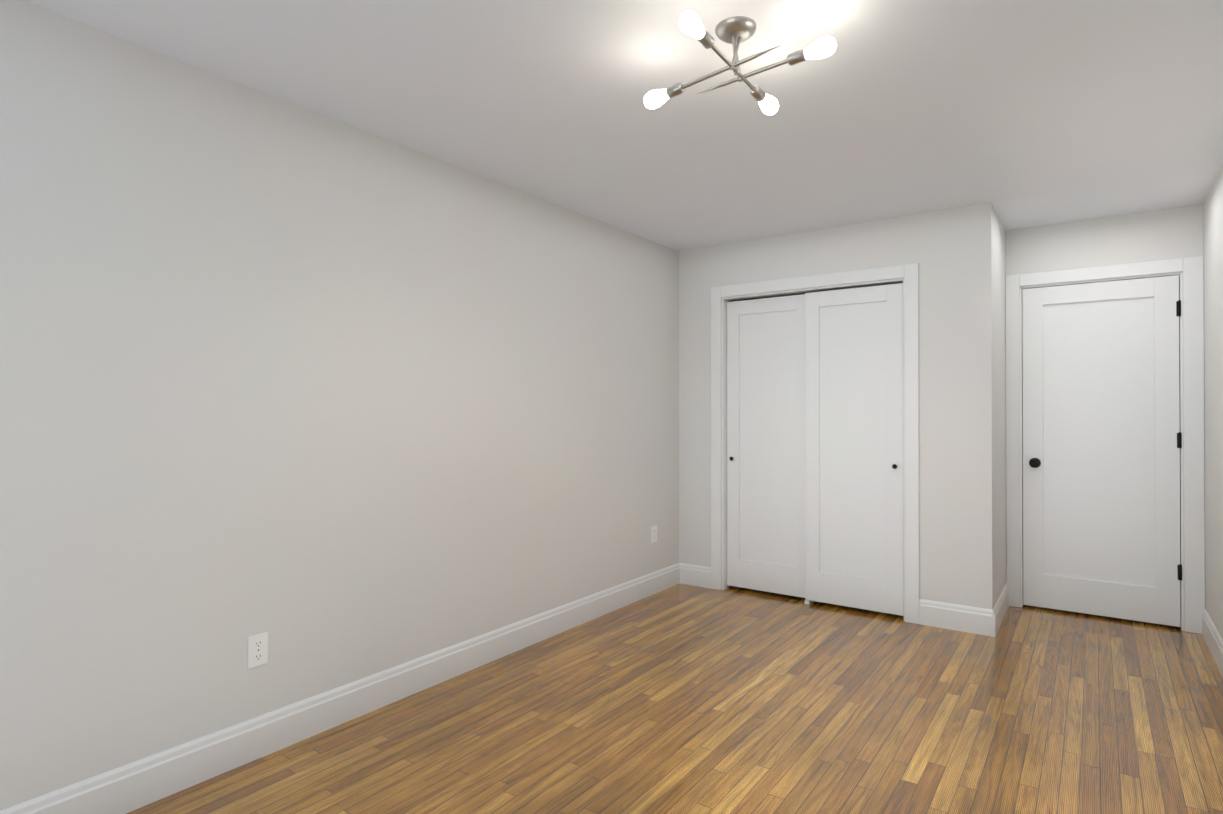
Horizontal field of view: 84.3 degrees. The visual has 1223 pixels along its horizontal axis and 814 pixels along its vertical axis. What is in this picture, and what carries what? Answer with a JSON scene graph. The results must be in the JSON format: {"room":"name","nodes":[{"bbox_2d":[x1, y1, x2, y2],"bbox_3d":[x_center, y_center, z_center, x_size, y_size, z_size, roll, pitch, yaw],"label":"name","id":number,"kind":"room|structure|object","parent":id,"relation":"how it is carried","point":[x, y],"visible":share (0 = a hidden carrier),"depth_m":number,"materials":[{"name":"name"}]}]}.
{"room":"empty bedroom","nodes":[
{"label":"empty bedroom","id":0,"kind":"room"},
{"bbox_2d":[0,0,678,810],"bbox_3d":[-1.039,0.063,3.026,0.100,2.500,6.900,0,0,36],"label":"wall","id":1,"kind":"structure","parent":0,"point":[326,404],"depth_m":2.57,"materials":[{"name":"paint"}]},
{"bbox_2d":[248,632,267,668],"bbox_3d":[-1.323,0.910,2.531,0.008,0.116,0.072,0,0,36],"label":"electrical outlet","id":2,"kind":"object","parent":1,"relation":"attached to","point":[257,649],"visible":1,"depth_m":2.53,"materials":[{"name":"white plastic"}]},
{"bbox_2d":[0,563,679,813],"bbox_3d":[-1.213,1.236,2.677,0.016,0.150,5.940,0,0,36],"label":"baseboard","id":3,"kind":"structure","parent":1,"relation":"attached to","point":[130,787],"depth_m":2.68,"materials":[{"name":"paint"}]},
{"bbox_2d":[651,525,656,542],"bbox_3d":[0.303,0.902,4.803,0.008,0.116,0.072,0,0,36],"label":"electrical outlet","id":4,"kind":"object","parent":1,"relation":"attached to","point":[653,533],"visible":1,"depth_m":4.80,"materials":[{"name":"white plastic"}]},
{"bbox_2d":[22,0,1222,250],"bbox_3d":[0.541,-1.240,2.517,3.270,0.100,7.900,0,0,36],"label":"ceiling","id":5,"kind":"structure","parent":0,"point":[1018,114],"depth_m":2.58,"materials":[{"name":"paint"}]},
{"bbox_2d":[644,10,836,114],"bbox_3d":[0.369,-1.092,2.115,0.613,0.200,0.546,0,0,36],"label":"sputnik chandelier","id":6,"kind":"object","parent":5,"relation":"hanging from","point":[735,30],"visible":1,"depth_m":2.10,"materials":[{"name":"silver metal"}]},
{"bbox_2d":[126,583,1222,813],"bbox_3d":[0.541,1.360,2.503,3.270,0.100,7.900,0,0,36],"label":"floor","id":7,"kind":"structure","parent":0,"point":[682,699],"depth_m":2.77,"materials":[{"name":"brown wood"}]},
{"bbox_2d":[679,202,994,609],"bbox_3d":[1.380,0.071,4.541,2.070,2.500,0.100,0,0,36],"label":"wall","id":8,"kind":"structure","parent":0,"point":[950,251],"depth_m":4.08,"materials":[{"name":"paint"}]},
{"bbox_2d":[679,563,710,588],"bbox_3d":[0.617,1.248,5.010,0.276,0.150,0.016,0,0,36],"label":"baseboard","id":9,"kind":"structure","parent":8,"relation":"attached to","point":[695,575],"depth_m":5.00,"materials":[{"name":"paint"}]},
{"bbox_2d":[727,294,804,597],"bbox_3d":[1.093,0.265,4.746,0.619,2.062,0.062,0,0,36],"label":"closet door","id":10,"kind":"structure","parent":8,"relation":"in","point":[766,444],"depth_m":4.76,"materials":[{"name":"paint"}]},
{"bbox_2d":[711,263,919,623],"bbox_3d":[1.335,0.260,4.572,1.257,2.122,0.099,0,0,36],"label":"door frame","id":11,"kind":"structure","parent":8,"relation":"attached to","point":[725,300],"depth_m":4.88,"materials":[{"name":"paint"}]},
{"bbox_2d":[805,283,903,615],"bbox_3d":[1.555,0.263,4.369,0.619,2.062,0.062,0,0,36],"label":"closet door","id":12,"kind":"structure","parent":8,"relation":"in","point":[853,447],"depth_m":4.37,"materials":[{"name":"paint"}]},
{"bbox_2d":[919,599,991,636],"bbox_3d":[2.030,1.243,3.998,0.388,0.150,0.016,0,0,36],"label":"baseboard","id":13,"kind":"structure","parent":8,"relation":"attached to","point":[968,619],"depth_m":3.99,"materials":[{"name":"paint"}]},
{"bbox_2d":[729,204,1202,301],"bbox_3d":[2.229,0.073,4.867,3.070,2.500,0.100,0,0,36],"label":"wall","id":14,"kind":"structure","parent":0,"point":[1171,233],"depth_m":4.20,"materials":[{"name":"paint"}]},
{"bbox_2d":[1022,275,1181,626],"bbox_3d":[3.030,0.261,4.213,0.804,2.083,0.107,0,0,36],"label":"entry door","id":15,"kind":"structure","parent":14,"relation":"in","point":[1102,439],"depth_m":4.22,"materials":[{"name":"paint"}]},
{"bbox_2d":[1005,256,1204,633],"bbox_3d":[3.065,0.221,4.256,0.998,2.196,0.120,0,0,36],"label":"door frame","id":16,"kind":"structure","parent":14,"relation":"attached to","point":[1191,269],"depth_m":3.99,"materials":[{"name":"paint"}]},
{"bbox_2d":[993,207,1005,604],"bbox_3d":[2.402,0.070,4.276,0.100,2.500,0.660,0,0,36],"label":"wall","id":17,"kind":"structure","parent":0,"point":[999,260],"depth_m":4.22,"materials":[{"name":"paint"}]},
{"bbox_2d":[992,583,1008,636],"bbox_3d":[2.410,1.244,4.181,0.016,0.150,0.756,0,0,36],"label":"baseboard","id":18,"kind":"structure","parent":17,"relation":"attached to","point":[1000,609],"depth_m":4.08,"materials":[{"name":"paint"}]},
{"bbox_2d":[1203,167,1222,638],"bbox_3d":[1.830,0.055,1.587,0.100,2.500,7.900,0,0,36],"label":"wall","id":19,"kind":"structure","parent":0,"point":[1213,313],"depth_m":3.60,"materials":[{"name":"paint"}]},
{"bbox_2d":[1202,609,1222,676],"bbox_3d":[1.486,1.228,1.200,0.016,0.150,6.680,0,0,36],"label":"baseboard","id":20,"kind":"structure","parent":19,"relation":"attached to","point":[1213,639],"depth_m":3.56,"materials":[{"name":"paint"}]}
]}

